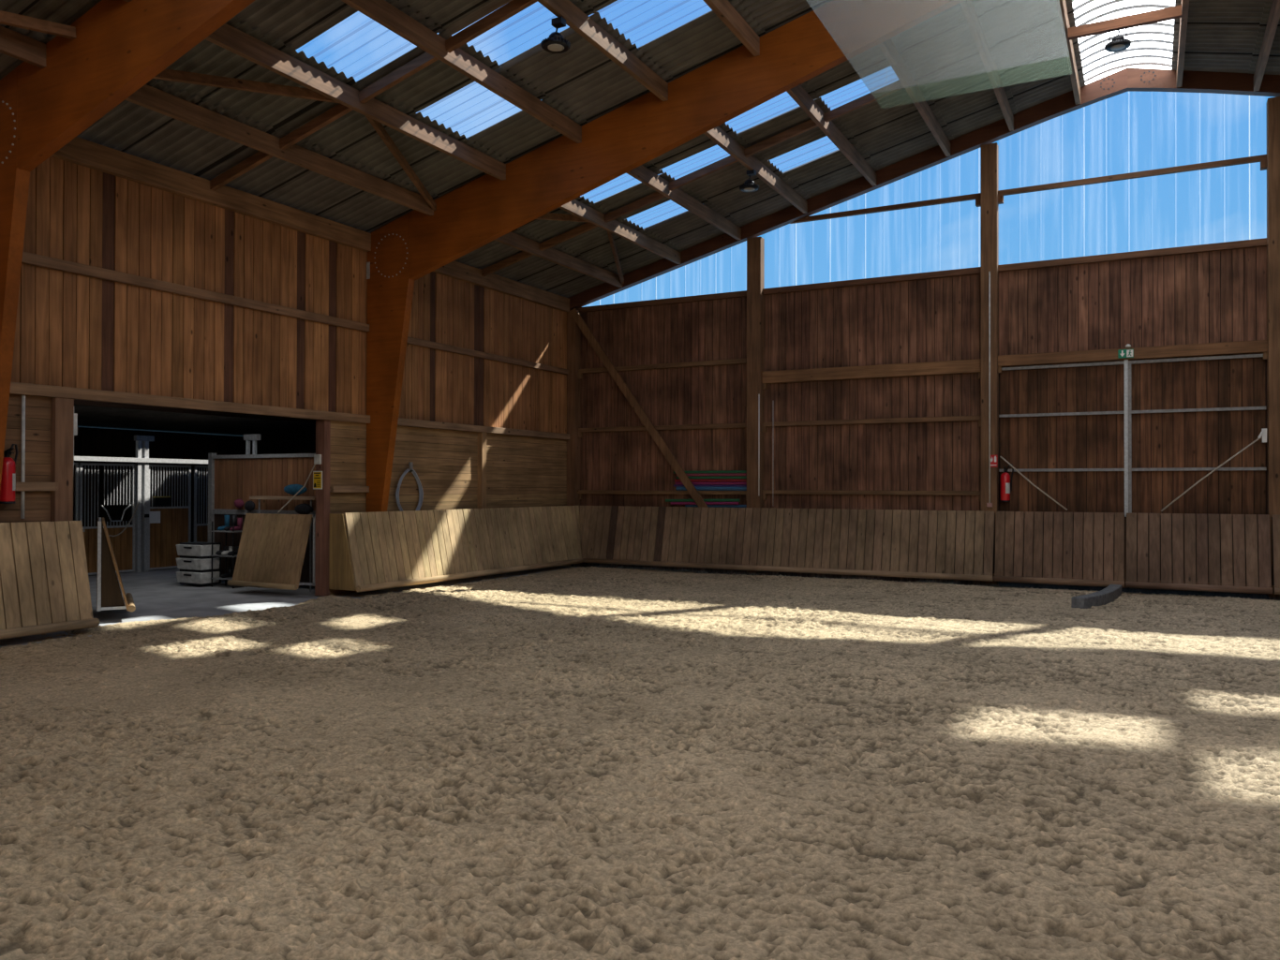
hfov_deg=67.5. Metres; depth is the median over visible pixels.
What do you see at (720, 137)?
purlin
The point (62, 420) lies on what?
post
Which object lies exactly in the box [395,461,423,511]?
coil
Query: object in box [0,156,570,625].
wall
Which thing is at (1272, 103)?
post
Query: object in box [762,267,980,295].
window sill
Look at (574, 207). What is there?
purlin
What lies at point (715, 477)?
pole
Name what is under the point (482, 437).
wall post
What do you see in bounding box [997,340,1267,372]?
beam
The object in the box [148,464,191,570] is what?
stall
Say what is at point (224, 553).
boot
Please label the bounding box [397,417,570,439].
wall rail
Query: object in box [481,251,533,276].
strut
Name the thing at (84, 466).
grille
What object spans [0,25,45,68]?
purlin
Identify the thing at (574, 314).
brace
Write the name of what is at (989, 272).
conduit
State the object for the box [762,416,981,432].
wall rail
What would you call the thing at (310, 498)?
shelf
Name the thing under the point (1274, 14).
purlin
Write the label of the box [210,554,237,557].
shelf
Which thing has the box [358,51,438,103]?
strut
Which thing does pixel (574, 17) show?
purlin
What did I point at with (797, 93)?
purlin
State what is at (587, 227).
strut
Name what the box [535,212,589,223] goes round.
brace
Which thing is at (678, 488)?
pole
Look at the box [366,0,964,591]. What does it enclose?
frame
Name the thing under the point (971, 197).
bar
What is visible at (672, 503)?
pole
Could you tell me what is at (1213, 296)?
wall
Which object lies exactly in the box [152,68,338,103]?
brace
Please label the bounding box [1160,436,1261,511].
rope
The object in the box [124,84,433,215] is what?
purlin
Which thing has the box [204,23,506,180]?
purlin
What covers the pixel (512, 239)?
purlin
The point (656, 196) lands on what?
strut
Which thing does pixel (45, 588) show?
kickboard
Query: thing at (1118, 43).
lamp
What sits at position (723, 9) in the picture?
purlin
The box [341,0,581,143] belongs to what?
purlin
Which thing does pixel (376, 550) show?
kickboard
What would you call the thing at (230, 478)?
wall
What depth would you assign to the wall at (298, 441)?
28.57 m
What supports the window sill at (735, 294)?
attached to the wall at (1213, 296)
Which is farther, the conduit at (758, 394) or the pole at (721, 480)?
the pole at (721, 480)
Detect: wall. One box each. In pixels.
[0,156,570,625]
[73,427,245,542]
[208,453,315,587]
[250,429,315,454]
[570,246,1279,600]
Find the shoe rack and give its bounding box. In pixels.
[210,521,247,588]
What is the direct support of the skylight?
attached to the ceiling at (1024, 38)
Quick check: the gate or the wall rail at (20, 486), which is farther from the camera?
the gate
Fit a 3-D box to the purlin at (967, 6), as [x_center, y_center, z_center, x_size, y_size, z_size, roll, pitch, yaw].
[5.947,-7.272,16.448,0.090,0.273,6.920,0,0,28]
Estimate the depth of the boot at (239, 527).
18.84 m
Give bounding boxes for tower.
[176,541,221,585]
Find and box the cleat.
[1258,428,1266,442]
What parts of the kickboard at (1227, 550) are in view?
rail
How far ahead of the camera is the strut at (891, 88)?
17.10 m
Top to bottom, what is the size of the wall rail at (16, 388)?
0.150 m
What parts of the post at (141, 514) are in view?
post, post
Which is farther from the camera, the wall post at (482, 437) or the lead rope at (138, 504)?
the lead rope at (138, 504)
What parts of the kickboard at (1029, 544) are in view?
rail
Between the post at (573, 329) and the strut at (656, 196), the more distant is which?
the post at (573, 329)
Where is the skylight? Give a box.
[1071,0,1175,85]
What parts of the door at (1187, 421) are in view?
rail, rail, rail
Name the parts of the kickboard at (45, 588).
rail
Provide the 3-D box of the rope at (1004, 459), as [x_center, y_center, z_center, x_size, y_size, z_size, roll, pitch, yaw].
[7.920,0.055,19.302,1.270,1.101,0.037,0,-1,31]
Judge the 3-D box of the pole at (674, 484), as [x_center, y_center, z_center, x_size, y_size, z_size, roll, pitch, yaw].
[1.665,0.134,22.788,1.898,0.045,0.045,0,0,28]
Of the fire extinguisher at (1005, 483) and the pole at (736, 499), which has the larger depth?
the pole at (736, 499)
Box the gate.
[96,517,135,612]
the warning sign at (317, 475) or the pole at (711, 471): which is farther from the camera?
the pole at (711, 471)
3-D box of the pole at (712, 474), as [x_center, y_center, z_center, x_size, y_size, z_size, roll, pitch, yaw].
[1.712,-0.122,22.766,1.851,0.068,0.068,0,0,28]
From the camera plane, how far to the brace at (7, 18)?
10.78 m
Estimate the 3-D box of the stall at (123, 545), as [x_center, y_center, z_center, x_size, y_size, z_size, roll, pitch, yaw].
[-11.952,0.868,21.516,0.051,2.472,1.290,0,0,28]
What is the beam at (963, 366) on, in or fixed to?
attached to the wall at (1213, 296)
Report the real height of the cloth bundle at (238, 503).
0.201 m
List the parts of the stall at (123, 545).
wood panel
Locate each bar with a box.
[790,193,980,223]
[997,154,1267,204]
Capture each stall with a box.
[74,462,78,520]
[78,462,135,575]
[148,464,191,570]
[193,465,208,542]
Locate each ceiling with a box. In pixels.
[0,0,1085,297]
[74,372,336,436]
[1171,0,1279,74]
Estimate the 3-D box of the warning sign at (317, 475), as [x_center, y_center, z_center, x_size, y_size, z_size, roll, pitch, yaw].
[-5.814,0.002,17.278,0.220,0.330,0.020,0,0,28]
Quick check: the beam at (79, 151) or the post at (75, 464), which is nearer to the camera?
the beam at (79, 151)
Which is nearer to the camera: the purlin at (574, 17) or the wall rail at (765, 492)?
the purlin at (574, 17)
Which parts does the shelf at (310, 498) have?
leg, leg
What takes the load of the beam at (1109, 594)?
on the floor at (581, 763)
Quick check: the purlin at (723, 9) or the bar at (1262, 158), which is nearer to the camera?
the purlin at (723, 9)
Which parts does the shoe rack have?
leg, leg, leg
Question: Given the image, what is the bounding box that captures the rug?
[283,484,307,495]
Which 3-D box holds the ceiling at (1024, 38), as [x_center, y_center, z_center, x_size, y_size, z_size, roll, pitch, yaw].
[-1.674,-6.272,12.404,12.400,3.186,22.250,0,0,28]
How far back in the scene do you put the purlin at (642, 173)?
19.62 m
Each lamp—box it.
[540,15,570,53]
[739,169,759,192]
[1104,27,1131,52]
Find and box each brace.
[0,10,75,39]
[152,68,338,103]
[365,116,436,210]
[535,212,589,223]
[569,308,708,510]
[607,231,624,283]
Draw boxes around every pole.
[665,498,740,502]
[670,502,739,505]
[673,470,746,474]
[673,484,746,487]
[674,478,746,482]
[675,481,746,485]
[675,486,746,491]
[676,473,746,476]
[676,476,746,479]
[684,505,746,507]
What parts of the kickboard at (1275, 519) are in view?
rail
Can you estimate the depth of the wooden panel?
17.60 m
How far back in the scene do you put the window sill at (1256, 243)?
18.60 m
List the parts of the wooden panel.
rail, steel frame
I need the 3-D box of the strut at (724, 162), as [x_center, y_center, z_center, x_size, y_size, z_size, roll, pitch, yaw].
[1.249,-5.982,18.577,1.545,0.521,0.080,0,0,28]
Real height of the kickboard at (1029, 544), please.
1.407 m
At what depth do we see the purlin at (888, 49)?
17.08 m
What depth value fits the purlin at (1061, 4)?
16.66 m
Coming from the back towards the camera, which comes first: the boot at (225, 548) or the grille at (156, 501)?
the grille at (156, 501)
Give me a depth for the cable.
13.21 m
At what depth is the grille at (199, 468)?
23.65 m
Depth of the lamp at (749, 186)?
18.60 m
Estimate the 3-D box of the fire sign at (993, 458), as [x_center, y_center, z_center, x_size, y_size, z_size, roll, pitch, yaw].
[7.239,-0.390,19.630,0.160,0.250,0.019,0,0,28]
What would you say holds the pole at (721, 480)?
on the pole at (677, 483)
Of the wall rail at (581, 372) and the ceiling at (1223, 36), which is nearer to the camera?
the ceiling at (1223, 36)
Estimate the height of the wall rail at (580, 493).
0.220 m
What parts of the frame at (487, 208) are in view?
fixing plate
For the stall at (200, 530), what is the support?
on the floor at (156, 594)
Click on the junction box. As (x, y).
(317, 457)
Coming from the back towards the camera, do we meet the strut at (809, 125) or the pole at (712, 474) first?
the pole at (712, 474)
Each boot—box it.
[215,546,228,554]
[216,515,229,531]
[221,546,232,555]
[223,515,237,531]
[227,547,238,555]
[229,518,242,531]
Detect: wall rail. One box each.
[9,382,370,423]
[15,482,58,491]
[21,252,369,332]
[329,486,369,492]
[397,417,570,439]
[406,336,568,374]
[577,490,746,500]
[578,357,746,379]
[578,422,746,437]
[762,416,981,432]
[762,490,981,501]
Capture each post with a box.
[48,397,74,521]
[133,435,154,572]
[243,433,260,454]
[314,419,330,595]
[476,431,486,508]
[566,310,580,565]
[746,237,764,573]
[980,142,998,584]
[1266,96,1279,597]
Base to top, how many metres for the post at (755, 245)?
7.752 m
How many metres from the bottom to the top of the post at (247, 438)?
3.060 m
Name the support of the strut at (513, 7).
attached to the purlin at (382, 12)
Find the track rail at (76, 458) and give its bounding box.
[74,456,208,464]
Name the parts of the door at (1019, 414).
rail, rail, rail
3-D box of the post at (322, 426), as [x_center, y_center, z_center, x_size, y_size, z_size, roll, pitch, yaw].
[-5.735,0.503,17.328,0.210,3.170,0.150,0,0,28]
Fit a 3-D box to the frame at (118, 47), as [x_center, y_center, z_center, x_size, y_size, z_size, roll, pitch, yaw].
[2.859,-2.999,6.150,25.580,10.044,0.182,0,0,28]
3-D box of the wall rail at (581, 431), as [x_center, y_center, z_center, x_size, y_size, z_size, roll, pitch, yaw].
[0.504,-1.212,23.452,4.660,0.240,0.110,0,0,28]
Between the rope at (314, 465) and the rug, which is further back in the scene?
the rug
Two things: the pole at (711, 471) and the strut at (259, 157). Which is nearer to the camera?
the strut at (259, 157)
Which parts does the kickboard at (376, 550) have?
panel, rail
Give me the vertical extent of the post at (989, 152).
9.068 m
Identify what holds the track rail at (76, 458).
attached to the post at (141, 514)
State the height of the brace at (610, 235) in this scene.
0.497 m
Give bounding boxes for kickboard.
[0,520,99,639]
[328,506,583,592]
[579,506,995,581]
[993,511,1124,587]
[1125,512,1272,594]
[1271,515,1279,595]
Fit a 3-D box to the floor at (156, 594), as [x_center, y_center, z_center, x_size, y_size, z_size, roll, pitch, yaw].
[-10.868,2.192,19.554,12.750,0.160,16.400,0,0,28]
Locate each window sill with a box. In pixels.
[576,290,746,312]
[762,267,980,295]
[997,238,1266,271]
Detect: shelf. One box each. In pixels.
[210,530,242,533]
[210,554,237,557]
[210,577,232,580]
[249,496,315,592]
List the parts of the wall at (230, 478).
steel frame, panel, panel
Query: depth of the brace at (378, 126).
15.52 m
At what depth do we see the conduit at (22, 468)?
12.61 m
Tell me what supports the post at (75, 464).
on the floor at (156, 594)
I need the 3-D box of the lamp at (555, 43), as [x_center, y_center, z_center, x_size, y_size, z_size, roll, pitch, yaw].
[-1.105,-5.852,12.579,0.390,0.372,0.390,0,0,28]
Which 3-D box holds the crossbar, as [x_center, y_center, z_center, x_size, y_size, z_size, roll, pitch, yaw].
[7.798,-7.375,15.456,1.640,0.160,0.100,0,0,28]
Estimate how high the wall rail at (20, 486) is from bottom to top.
0.120 m
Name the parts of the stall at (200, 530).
wood panel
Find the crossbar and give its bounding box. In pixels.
[1067,4,1181,40]
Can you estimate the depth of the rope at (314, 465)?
17.68 m
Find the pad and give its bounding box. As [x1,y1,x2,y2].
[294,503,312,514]
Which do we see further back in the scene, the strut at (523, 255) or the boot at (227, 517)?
the strut at (523, 255)
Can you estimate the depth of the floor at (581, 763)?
6.65 m
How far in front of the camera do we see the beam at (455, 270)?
21.96 m
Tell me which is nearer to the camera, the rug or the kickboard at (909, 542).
the rug
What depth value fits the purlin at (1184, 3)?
16.33 m
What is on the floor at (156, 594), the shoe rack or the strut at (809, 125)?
the shoe rack
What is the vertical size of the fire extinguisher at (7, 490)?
0.777 m
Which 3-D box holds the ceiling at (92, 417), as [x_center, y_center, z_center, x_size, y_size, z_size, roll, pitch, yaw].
[-11.046,-1.686,19.626,11.580,0.578,16.700,0,0,28]
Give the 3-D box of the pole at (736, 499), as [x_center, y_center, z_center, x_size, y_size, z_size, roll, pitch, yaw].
[1.471,0.484,22.794,1.921,0.092,0.069,0,0,28]
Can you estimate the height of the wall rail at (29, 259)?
0.140 m
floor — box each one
[0,565,579,649]
[0,566,1279,959]
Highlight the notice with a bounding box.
[148,511,160,523]
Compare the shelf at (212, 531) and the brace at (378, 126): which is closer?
the brace at (378, 126)
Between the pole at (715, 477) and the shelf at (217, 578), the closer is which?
the shelf at (217, 578)
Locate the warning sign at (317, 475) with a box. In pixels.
[312,471,322,489]
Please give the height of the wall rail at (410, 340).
0.130 m
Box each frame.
[0,0,254,490]
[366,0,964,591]
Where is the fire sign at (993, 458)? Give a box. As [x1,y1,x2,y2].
[990,455,997,467]
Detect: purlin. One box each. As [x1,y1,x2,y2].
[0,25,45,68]
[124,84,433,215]
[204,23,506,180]
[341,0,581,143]
[494,231,622,287]
[536,0,668,101]
[558,199,680,264]
[625,164,741,239]
[703,0,759,56]
[703,125,807,213]
[786,84,876,186]
[878,38,950,156]
[959,0,1013,131]
[1056,0,1080,104]
[1175,0,1189,87]
[1253,0,1279,91]
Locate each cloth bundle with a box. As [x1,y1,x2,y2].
[234,499,244,508]
[244,500,255,511]
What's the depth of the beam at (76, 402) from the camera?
20.65 m
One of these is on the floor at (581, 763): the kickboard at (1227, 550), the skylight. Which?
the kickboard at (1227, 550)
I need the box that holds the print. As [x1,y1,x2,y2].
[313,473,320,487]
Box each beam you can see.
[50,136,371,252]
[74,399,318,423]
[432,260,569,312]
[762,358,981,389]
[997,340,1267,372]
[1071,584,1121,609]
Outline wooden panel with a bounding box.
[227,513,315,590]
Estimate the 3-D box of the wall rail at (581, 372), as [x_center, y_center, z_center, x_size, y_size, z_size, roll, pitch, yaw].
[0.507,-2.721,23.464,4.660,0.240,0.110,0,0,28]
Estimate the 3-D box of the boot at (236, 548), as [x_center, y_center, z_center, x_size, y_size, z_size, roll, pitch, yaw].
[-7.983,1.397,18.839,0.095,0.163,0.272,0,0,28]
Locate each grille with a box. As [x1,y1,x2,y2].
[84,465,131,526]
[151,466,186,506]
[198,467,207,523]
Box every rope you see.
[108,504,138,536]
[277,464,315,513]
[999,456,1067,510]
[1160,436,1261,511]
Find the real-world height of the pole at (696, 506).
0.069 m
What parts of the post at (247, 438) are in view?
post, post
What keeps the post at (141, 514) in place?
on the floor at (156, 594)
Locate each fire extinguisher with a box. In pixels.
[0,444,18,504]
[1000,463,1013,502]
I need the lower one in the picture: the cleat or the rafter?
the cleat
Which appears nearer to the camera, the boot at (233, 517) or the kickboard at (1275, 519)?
the kickboard at (1275, 519)
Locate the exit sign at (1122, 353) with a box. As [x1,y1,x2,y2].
[1117,348,1133,358]
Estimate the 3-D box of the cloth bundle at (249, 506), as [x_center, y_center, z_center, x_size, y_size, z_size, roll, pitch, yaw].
[-7.775,0.517,19.133,0.293,0.222,0.131,0,0,28]
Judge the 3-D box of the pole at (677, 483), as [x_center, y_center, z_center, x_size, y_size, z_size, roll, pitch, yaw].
[1.692,0.079,22.770,1.867,0.068,0.068,0,0,28]
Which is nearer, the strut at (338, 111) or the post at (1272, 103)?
the strut at (338, 111)
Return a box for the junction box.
[313,454,321,464]
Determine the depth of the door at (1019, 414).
19.23 m
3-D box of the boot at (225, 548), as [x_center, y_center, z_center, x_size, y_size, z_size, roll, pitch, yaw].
[-8.283,1.398,18.998,0.095,0.163,0.272,0,0,28]
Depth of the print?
17.27 m
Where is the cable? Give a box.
[73,413,77,470]
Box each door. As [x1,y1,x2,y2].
[998,359,1128,588]
[1128,354,1266,595]
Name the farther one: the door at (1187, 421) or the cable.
the door at (1187, 421)
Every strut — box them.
[209,150,272,191]
[279,103,352,149]
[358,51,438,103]
[445,0,537,52]
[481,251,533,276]
[539,222,597,251]
[604,192,665,223]
[668,155,737,191]
[744,119,818,157]
[823,79,904,121]
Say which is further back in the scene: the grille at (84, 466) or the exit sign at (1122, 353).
the grille at (84, 466)
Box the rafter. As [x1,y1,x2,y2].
[568,67,1279,310]
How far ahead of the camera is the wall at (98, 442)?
26.02 m
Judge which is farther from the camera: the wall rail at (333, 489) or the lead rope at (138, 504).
the lead rope at (138, 504)
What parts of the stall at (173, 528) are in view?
wood panel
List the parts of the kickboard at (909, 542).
rail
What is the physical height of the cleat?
0.250 m
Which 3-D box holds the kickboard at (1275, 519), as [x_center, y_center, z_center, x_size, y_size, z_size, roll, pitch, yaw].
[13.733,1.326,15.927,5.380,1.407,0.450,0,0,28]
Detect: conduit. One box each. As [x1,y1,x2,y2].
[20,394,25,519]
[758,394,759,495]
[988,271,990,503]
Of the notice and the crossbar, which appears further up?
the crossbar

